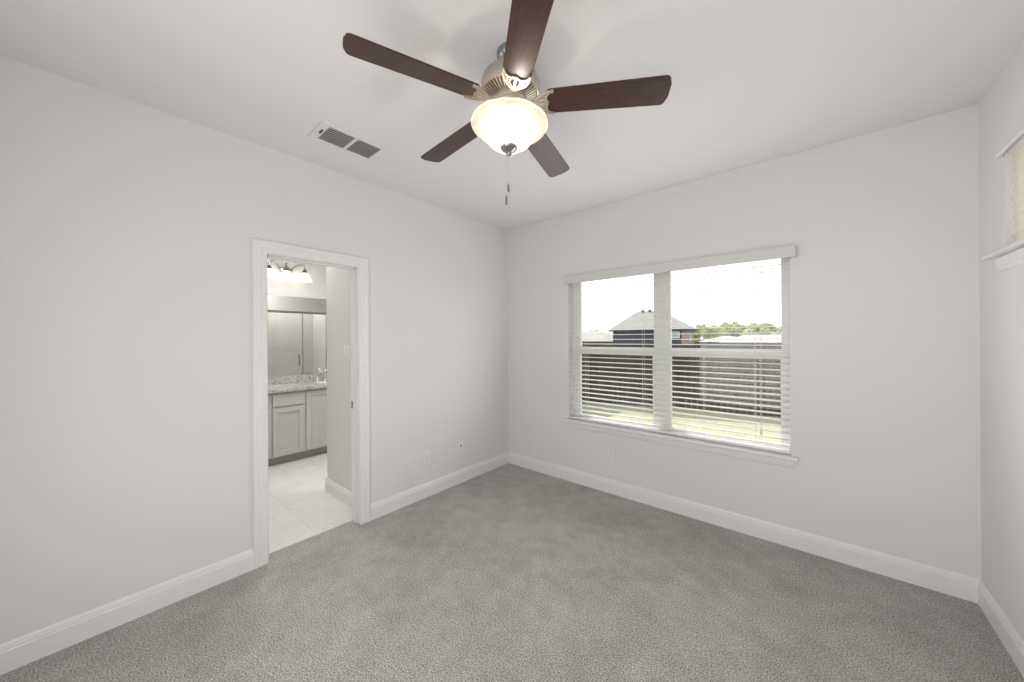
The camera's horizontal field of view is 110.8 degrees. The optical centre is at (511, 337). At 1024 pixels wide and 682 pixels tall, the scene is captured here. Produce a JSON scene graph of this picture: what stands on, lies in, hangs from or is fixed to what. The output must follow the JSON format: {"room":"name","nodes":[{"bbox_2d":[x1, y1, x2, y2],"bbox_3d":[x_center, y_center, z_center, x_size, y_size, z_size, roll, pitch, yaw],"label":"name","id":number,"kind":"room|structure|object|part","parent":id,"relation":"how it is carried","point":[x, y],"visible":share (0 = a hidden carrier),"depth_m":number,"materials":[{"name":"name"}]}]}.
{"room":"empty bedroom","nodes":[
{"label":"empty bedroom","id":0,"kind":"room"},
{"bbox_2d":[0,55,507,643],"bbox_3d":[-1.329,0.119,2.762,0.125,2.960,3.800,0,0,40],"label":"wall","id":1,"kind":"structure","parent":0,"point":[128,228],"depth_m":1.95,"materials":[{"name":"paint"}]},
{"bbox_2d":[0,548,254,674],"bbox_3d":[-2.077,1.418,1.768,0.016,0.130,1.308,0,0,40],"label":"baseboard","id":2,"kind":"structure","parent":1,"relation":"attached to","point":[23,650],"depth_m":1.81,"materials":[{"name":"paint"}]},
{"bbox_2d":[252,238,369,568],"bbox_3d":[-1.462,0.419,2.604,0.161,2.121,0.779,0,0,40],"label":"door frame","id":3,"kind":"structure","parent":1,"relation":"in","point":[358,267],"depth_m":2.49,"materials":[{"name":"paint"}]},
{"bbox_3d":[-1.516,0.419,2.651,0.018,2.121,0.779,0,0,40],"label":"casing","id":4,"kind":"part","parent":3,"relation":"part of","materials":[{"name":"paint"}]},
{"bbox_2d":[423,450,428,463],"bbox_3d":[-0.798,1.110,3.275,0.009,0.116,0.072,0,0,40],"label":"wall outlet","id":5,"kind":"object","parent":1,"relation":"attached to","point":[426,453],"visible":1,"depth_m":3.27,"materials":[{"name":"plastic"}]},
{"bbox_2d":[370,452,508,520],"bbox_3d":[-0.592,1.409,3.509,0.016,0.130,1.716,0,0,40],"label":"baseboard","id":6,"kind":"structure","parent":1,"relation":"attached to","point":[387,505],"depth_m":3.32,"materials":[{"name":"paint"}]},
{"bbox_2d":[458,440,462,451],"bbox_3d":[-0.522,1.101,3.593,0.016,0.116,0.072,0,0,40],"label":"cable jack","id":7,"kind":"object","parent":1,"relation":"attached to","point":[460,443],"visible":1,"depth_m":3.59,"materials":[{"name":"plastic"}]},
{"bbox_2d":[267,258,325,376],"bbox_3d":[-2.992,0.129,4.738,0.100,2.960,3.150,0,0,40],"label":"wall","id":8,"kind":"structure","parent":0,"point":[317,273],"depth_m":4.78,"materials":[{"name":"paint"}]},
{"bbox_2d":[267,260,311,282],"bbox_3d":[-2.921,-0.867,4.585,0.215,0.230,0.587,0,0,40],"label":"vanity light","id":9,"kind":"object","parent":8,"relation":"attached to","point":[286,275],"visible":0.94,"depth_m":4.56,"materials":[{"name":"white glass"}]},
{"bbox_3d":[-3.040,-0.812,4.419,0.180,0.122,0.180,0,0,40],"label":"lamp shade","id":10,"kind":"part","parent":9,"relation":"part of","materials":[{"name":"white glass"}]},
{"bbox_3d":[-2.987,-0.896,4.656,0.024,0.090,0.170,0,0,40],"label":"plate","id":11,"kind":"part","parent":9,"relation":"part of","materials":[{"name":"silver metal"}]},
{"bbox_3d":[-2.917,-0.813,4.564,0.180,0.122,0.180,0,0,40],"label":"lamp shade","id":12,"kind":"part","parent":9,"relation":"part of","materials":[{"name":"white glass"}]},
{"bbox_3d":[-2.776,-0.814,4.729,0.180,0.122,0.180,0,0,40],"label":"lamp shade","id":13,"kind":"part","parent":9,"relation":"part of","materials":[{"name":"white glass"}]},
{"bbox_2d":[267,295,326,376],"bbox_3d":[-2.930,-0.027,4.730,0.005,1.050,1.600,0,0,40],"label":"bathroom mirror","id":14,"kind":"object","parent":8,"relation":"attached to","point":[297,328],"visible":0.29,"depth_m":4.75,"materials":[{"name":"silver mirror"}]},
{"bbox_2d":[268,373,326,384],"bbox_3d":[-2.924,0.552,4.721,0.019,0.097,1.650,0,0,40],"label":"backsplash","id":15,"kind":"structure","parent":8,"relation":"attached to","point":[308,377],"depth_m":4.72,"materials":[{"name":"stone"}]},
{"bbox_2d":[326,266,351,491],"bbox_3d":[-1.484,0.112,3.235,0.725,2.744,0.120,0,0,40],"label":"wall","id":16,"kind":"structure","parent":0,"point":[338,282],"depth_m":3.25,"materials":[{"name":"paint"}]},
{"bbox_2d":[326,478,351,508],"bbox_3d":[-1.521,1.419,3.183,0.725,0.130,0.016,0,0,40],"label":"baseboard","id":17,"kind":"structure","parent":16,"relation":"attached to","point":[342,494],"depth_m":3.22,"materials":[{"name":"paint"}]},
{"bbox_2d":[0,0,1023,229],"bbox_3d":[0.018,-1.319,1.605,3.439,0.100,3.800,0,0,40],"label":"ceiling","id":18,"kind":"structure","parent":0,"point":[754,81],"depth_m":1.68,"materials":[{"name":"paint"}]},
{"bbox_2d":[308,121,387,160],"bbox_3d":[-1.053,-1.256,2.279,0.245,0.014,0.405,0,0,40],"label":"ceiling vent","id":19,"kind":"object","parent":18,"relation":"in","point":[327,133],"visible":1,"depth_m":2.26,"materials":[{"name":"white metal"}]},
{"bbox_2d":[343,0,671,204],"bbox_3d":[0.043,-0.926,1.552,1.232,0.684,1.286,0,0,9],"label":"ceiling fan","id":20,"kind":"object","parent":18,"relation":"hanging from","point":[511,119],"visible":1,"depth_m":1.46,"materials":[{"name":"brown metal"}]},
{"bbox_3d":[-0.378,-1.047,1.374,0.508,0.007,0.133,2,9,-27],"label":"blade","id":21,"kind":"part","parent":20,"relation":"part of","materials":[{"name":"brown wood"}]},
{"bbox_3d":[-0.301,-1.026,1.854,0.508,0.007,0.133,-1,8,45],"label":"blade","id":22,"kind":"part","parent":20,"relation":"part of","materials":[{"name":"brown wood"}]},
{"bbox_3d":[-0.012,-0.892,1.555,0.339,0.100,0.339,-1,-3,40],"label":"lamp shade","id":23,"kind":"part","parent":20,"relation":"part of","materials":[{"name":"white glass"}]},
{"bbox_3d":[0.055,-1.046,1.152,0.133,0.007,0.508,13,-4,-8],"label":"blade","id":24,"kind":"part","parent":20,"relation":"part of","materials":[{"name":"brown wood"}]},
{"bbox_3d":[0.180,-1.012,1.929,0.133,0.007,0.508,-13,-8,26],"label":"blade","id":25,"kind":"part","parent":20,"relation":"part of","materials":[{"name":"brown wood"}]},
{"bbox_3d":[0.400,-1.025,1.495,0.508,0.007,0.133,1,-14,9],"label":"blade","id":26,"kind":"part","parent":20,"relation":"part of","materials":[{"name":"brown wood"}]},
{"bbox_2d":[0,452,1023,681],"bbox_3d":[-0.939,1.536,2.436,5.999,0.120,3.800,0,0,40],"label":"floor","id":27,"kind":"structure","parent":0,"point":[508,572],"depth_m":1.91,"materials":[{"name":"carpet"}]},
{"bbox_2d":[268,388,326,465],"bbox_3d":[-2.714,1.063,4.551,0.553,0.856,1.640,0,0,40],"label":"vanity cabinet","id":28,"kind":"object","parent":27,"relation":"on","point":[297,420],"visible":0.4,"depth_m":4.27,"materials":[{"name":"white wood"}]},
{"bbox_3d":[-2.905,1.102,3.916,0.019,0.563,0.375,0,0,40],"label":"cabinet door","id":29,"kind":"part","parent":28,"relation":"part of","materials":[{"name":"white wood"}]},
{"bbox_3d":[-2.659,0.730,4.206,0.019,0.143,0.332,0,0,40],"label":"drawer","id":30,"kind":"part","parent":28,"relation":"part of","materials":[{"name":"grey wood"}]},
{"bbox_3d":[-2.657,1.100,4.206,0.019,0.563,0.332,0,0,40],"label":"cabinet door","id":31,"kind":"part","parent":28,"relation":"part of","materials":[{"name":"white wood"}]},
{"bbox_3d":[-2.662,1.100,4.210,0.008,0.455,0.224,0,0,40],"label":"door panel","id":32,"kind":"part","parent":28,"relation":"part of","materials":[{"name":"white wood"}]},
{"bbox_2d":[268,373,326,393],"bbox_3d":[-2.710,0.632,4.539,0.583,0.260,1.650,0,0,40],"label":"countertop","id":33,"kind":"structure","parent":28,"relation":"on","point":[295,382],"depth_m":4.55,"materials":[{"name":"stone"}]},
{"bbox_2d":[312,369,326,380],"bbox_3d":[-2.583,0.515,4.923,0.176,0.164,0.356,0,0,40],"label":"sink faucet","id":34,"kind":"object","parent":33,"relation":"on","point":[325,370],"visible":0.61,"depth_m":4.92,"materials":[{"name":"silver metal"}]},
{"bbox_3d":[-2.403,1.019,4.505,0.019,0.723,0.410,0,0,40],"label":"cabinet door","id":35,"kind":"part","parent":28,"relation":"part of","materials":[{"name":"white wood"}]},
{"bbox_3d":[-2.407,1.019,4.509,0.008,0.615,0.302,0,0,40],"label":"door panel","id":36,"kind":"part","parent":28,"relation":"part of","materials":[{"name":"grey wood"}]},
{"bbox_2d":[507,104,980,578],"bbox_3d":[1.326,0.393,3.101,3.724,3.540,0.160,0,0,40],"label":"wall","id":37,"kind":"structure","parent":0,"point":[883,225],"depth_m":2.31,"materials":[{"name":"paint"}]},
{"bbox_2d":[607,449,614,462],"bbox_3d":[0.932,1.113,3.329,0.072,0.116,0.009,0,0,40],"label":"wall outlet","id":38,"kind":"object","parent":37,"relation":"attached to","point":[610,453],"visible":1,"depth_m":3.33,"materials":[{"name":"plastic"}]},
{"bbox_2d":[561,257,797,467],"bbox_3d":[1.288,0.141,3.096,1.900,1.535,0.195,0,0,40],"label":"window","id":39,"kind":"structure","parent":37,"relation":"in","point":[663,331],"depth_m":3.08,"materials":[{"name":"plastic"}]},
{"bbox_3d":[1.006,-0.230,3.436,0.787,0.730,0.030,0,0,40],"label":"sash","id":40,"kind":"part","parent":39,"relation":"part of","materials":[{"name":"glass"}]},
{"bbox_3d":[0.991,0.454,3.414,0.787,0.728,0.026,0,0,40],"label":"sash","id":41,"kind":"part","parent":39,"relation":"part of","materials":[{"name":"plastic"}]},
{"bbox_2d":[563,244,795,453],"bbox_3d":[1.267,0.092,3.051,1.857,1.453,0.110,0,0,40],"label":"window blind","id":42,"kind":"object","parent":39,"relation":"attached to","point":[789,250],"visible":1,"depth_m":2.88,"materials":[{"name":"paint"}]},
{"bbox_3d":[0.748,0.104,3.530,0.002,1.415,0.055,0,0,40],"label":"ladder cord","id":43,"kind":"part","parent":42,"relation":"part of","materials":[{"name":"white fabric"}]},
{"bbox_3d":[1.178,0.101,3.162,0.002,1.415,0.055,0,0,40],"label":"ladder cord","id":44,"kind":"part","parent":42,"relation":"part of","materials":[{"name":"white fabric"}]},
{"bbox_3d":[1.288,0.810,3.072,1.779,0.016,0.050,0,0,40],"label":"rail","id":45,"kind":"part","parent":42,"relation":"part of","materials":[{"name":"white plastic"}]},
{"bbox_3d":[1.550,0.099,2.845,0.002,1.415,0.055,0,0,40],"label":"ladder cord","id":46,"kind":"part","parent":42,"relation":"part of","materials":[{"name":"white fabric"}]},
{"bbox_3d":[1.809,0.098,2.624,0.002,1.415,0.055,0,0,40],"label":"ladder cord","id":47,"kind":"part","parent":42,"relation":"part of","materials":[{"name":"white fabric"}]},
{"bbox_3d":[1.816,0.025,2.576,0.010,1.270,0.002,0,0,40],"label":"lift cord","id":48,"kind":"part","parent":42,"relation":"part of","materials":[{"name":"white fabric"}]},
{"bbox_3d":[1.270,0.838,3.071,1.900,0.024,0.129,0,0,40],"label":"sill","id":49,"kind":"part","parent":39,"relation":"part of","materials":[{"name":"paint"}]},
{"bbox_3d":[1.692,-0.234,2.852,0.816,0.730,0.030,0,0,40],"label":"sash","id":50,"kind":"part","parent":39,"relation":"part of","materials":[{"name":"glass"}]},
{"bbox_3d":[1.677,0.450,2.830,0.816,0.728,0.026,0,0,40],"label":"sash","id":51,"kind":"part","parent":39,"relation":"part of","materials":[{"name":"plastic"}]},
{"bbox_2d":[509,452,980,602],"bbox_3d":[1.262,1.399,3.045,3.439,0.130,0.016,0,0,40],"label":"baseboard","id":52,"kind":"structure","parent":37,"relation":"attached to","point":[951,583],"depth_m":2.48,"materials":[{"name":"paint"}]},
{"bbox_2d":[979,41,1023,639],"bbox_3d":[1.396,0.103,0.438,0.160,2.960,3.800,0,0,40],"label":"wall","id":53,"kind":"structure","parent":0,"point":[1001,109],"depth_m":1.72,"materials":[{"name":"paint"}]},
{"bbox_2d":[978,580,1023,677],"bbox_3d":[1.337,1.398,0.495,0.016,0.130,3.800,0,0,40],"label":"baseboard","id":54,"kind":"structure","parent":53,"relation":"attached to","point":[1010,638],"depth_m":1.69,"materials":[{"name":"paint"}]},
{"bbox_2d":[981,238,1023,271],"bbox_3d":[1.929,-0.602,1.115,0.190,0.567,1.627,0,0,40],"label":"window sill","id":55,"kind":"structure","parent":53,"relation":"in","point":[1010,256],"depth_m":1.60,"materials":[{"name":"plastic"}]},
{"bbox_3d":[1.907,-0.398,1.134,0.129,0.017,1.627,0,0,40],"label":"sill","id":56,"kind":"part","parent":55,"relation":"part of","materials":[{"name":"paint"}]},
{"bbox_2d":[996,128,1023,241],"bbox_3d":[1.898,-0.648,1.126,0.078,0.471,1.471,0,0,40],"label":"window blind","id":57,"kind":"object","parent":53,"relation":"attached to","point":[1017,150],"visible":0.9,"depth_m":1.61,"materials":[{"name":"white"}]},
{"bbox_3d":[2.243,-0.641,1.546,0.002,0.433,0.002,0,0,40],"label":"ladder cord","id":58,"kind":"part","parent":57,"relation":"part of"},
{"label":"outside","id":59,"kind":"structure","parent":0,"visible":0},
{"bbox_2d":[617,368,753,397],"bbox_3d":[53.006,3.608,97.196,200.000,0.300,189.600,0,0,40],"label":"ground","id":60,"kind":"structure","parent":59,"point":[617,368],"depth_m":28.19,"materials":[{"name":"green plant"}]},
{"bbox_2d":[582,331,612,346],"bbox_3d":[13.147,1.268,59.942,11.700,4.850,10.000,0,0,40],"label":"house","id":61,"kind":"structure","parent":60,"relation":"on","point":[585,334],"depth_m":55.51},
{"bbox_2d":[609,310,697,368],"bbox_3d":[17.822,0.041,44.780,9.100,7.250,5.800,0,0,40],"label":"neighbor house","id":62,"kind":"structure","parent":60,"relation":"on","point":[625,324],"depth_m":43.54,"materials":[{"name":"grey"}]},
{"bbox_2d":[694,324,729,343],"bbox_3d":[28.429,0.798,52.245,6.614,5.844,3.662,0,0,40],"label":"tree","id":63,"kind":"object","parent":60,"relation":"on","point":[714,328],"visible":0.5,"depth_m":51.48,"materials":[{"name":"green plant"}]},
{"bbox_2d":[696,336,734,343],"bbox_3d":[29.072,1.674,47.944,5.500,3.850,8.400,0,0,40],"label":"house","id":64,"kind":"structure","parent":60,"relation":"on","point":[721,337],"depth_m":46.23,"materials":[{"name":"grey"}]},
{"bbox_2d":[702,322,745,338],"bbox_3d":[39.913,0.350,66.167,4.545,6.604,7.085,0,0,-27],"label":"tree","id":65,"kind":"object","parent":60,"relation":"on","point":[734,323],"visible":0.07,"depth_m":64.14,"materials":[{"name":"green plant"}]},
{"bbox_2d":[720,322,757,336],"bbox_3d":[36.401,0.486,57.432,6.429,6.374,3.945,0,0,40],"label":"tree","id":66,"kind":"object","parent":60,"relation":"on","point":[725,324],"visible":0.18,"depth_m":57.27,"materials":[{"name":"green plant"}]},
{"bbox_2d":[717,335,780,373],"bbox_3d":[27.760,1.627,37.235,8.800,3.960,10.400,0,0,40],"label":"house","id":67,"kind":"structure","parent":60,"relation":"on","point":[766,339],"depth_m":35.36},
{"bbox_2d":[743,323,780,334],"bbox_3d":[34.606,0.854,46.922,6.653,5.658,3.927,0,0,40],"label":"tree","id":68,"kind":"object","parent":60,"relation":"on","point":[765,330],"visible":0.26,"depth_m":47.28,"materials":[{"name":"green plant"}]},
{"bbox_2d":[762,323,776,331],"bbox_3d":[45.614,0.455,61.732,6.864,6.328,4.722,0,0,40],"label":"tree","id":69,"kind":"object","parent":60,"relation":"on","point":[766,324],"visible":0.05,"depth_m":60.27,"materials":[{"name":"green plant"}]},
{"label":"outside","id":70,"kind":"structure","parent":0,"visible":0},
{"bbox_2d":[582,396,780,442],"bbox_3d":[2.628,2.225,8.834,26.000,0.300,10.240,0,0,40],"label":"lawn","id":71,"kind":"structure","parent":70,"point":[588,404],"depth_m":8.88,"materials":[{"name":"green plant"}]},
{"bbox_2d":[582,345,780,416],"bbox_3d":[5.228,1.279,9.112,13.706,2.163,4.994,0,0,1],"label":"wooden fence","id":72,"kind":"object","parent":71,"relation":"on","point":[689,363],"visible":0.22,"depth_m":10.04,"materials":[{"name":"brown wood"}]},
{"bbox_3d":[1.847,1.149,10.712,0.022,1.863,2.077,0,0,40],"label":"board panel","id":73,"kind":"part","parent":72,"relation":"part of","materials":[{"name":"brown wood"}]},
{"bbox_3d":[3.706,1.138,10.881,2.655,1.863,0.021,0,0,28],"label":"board panel","id":74,"kind":"part","parent":72,"relation":"part of","materials":[{"name":"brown wood"}]},
{"bbox_3d":[6.053,1.124,9.626,2.655,1.863,0.021,0,0,28],"label":"board panel","id":75,"kind":"part","parent":72,"relation":"part of","materials":[{"name":"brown wood"}]}
]}

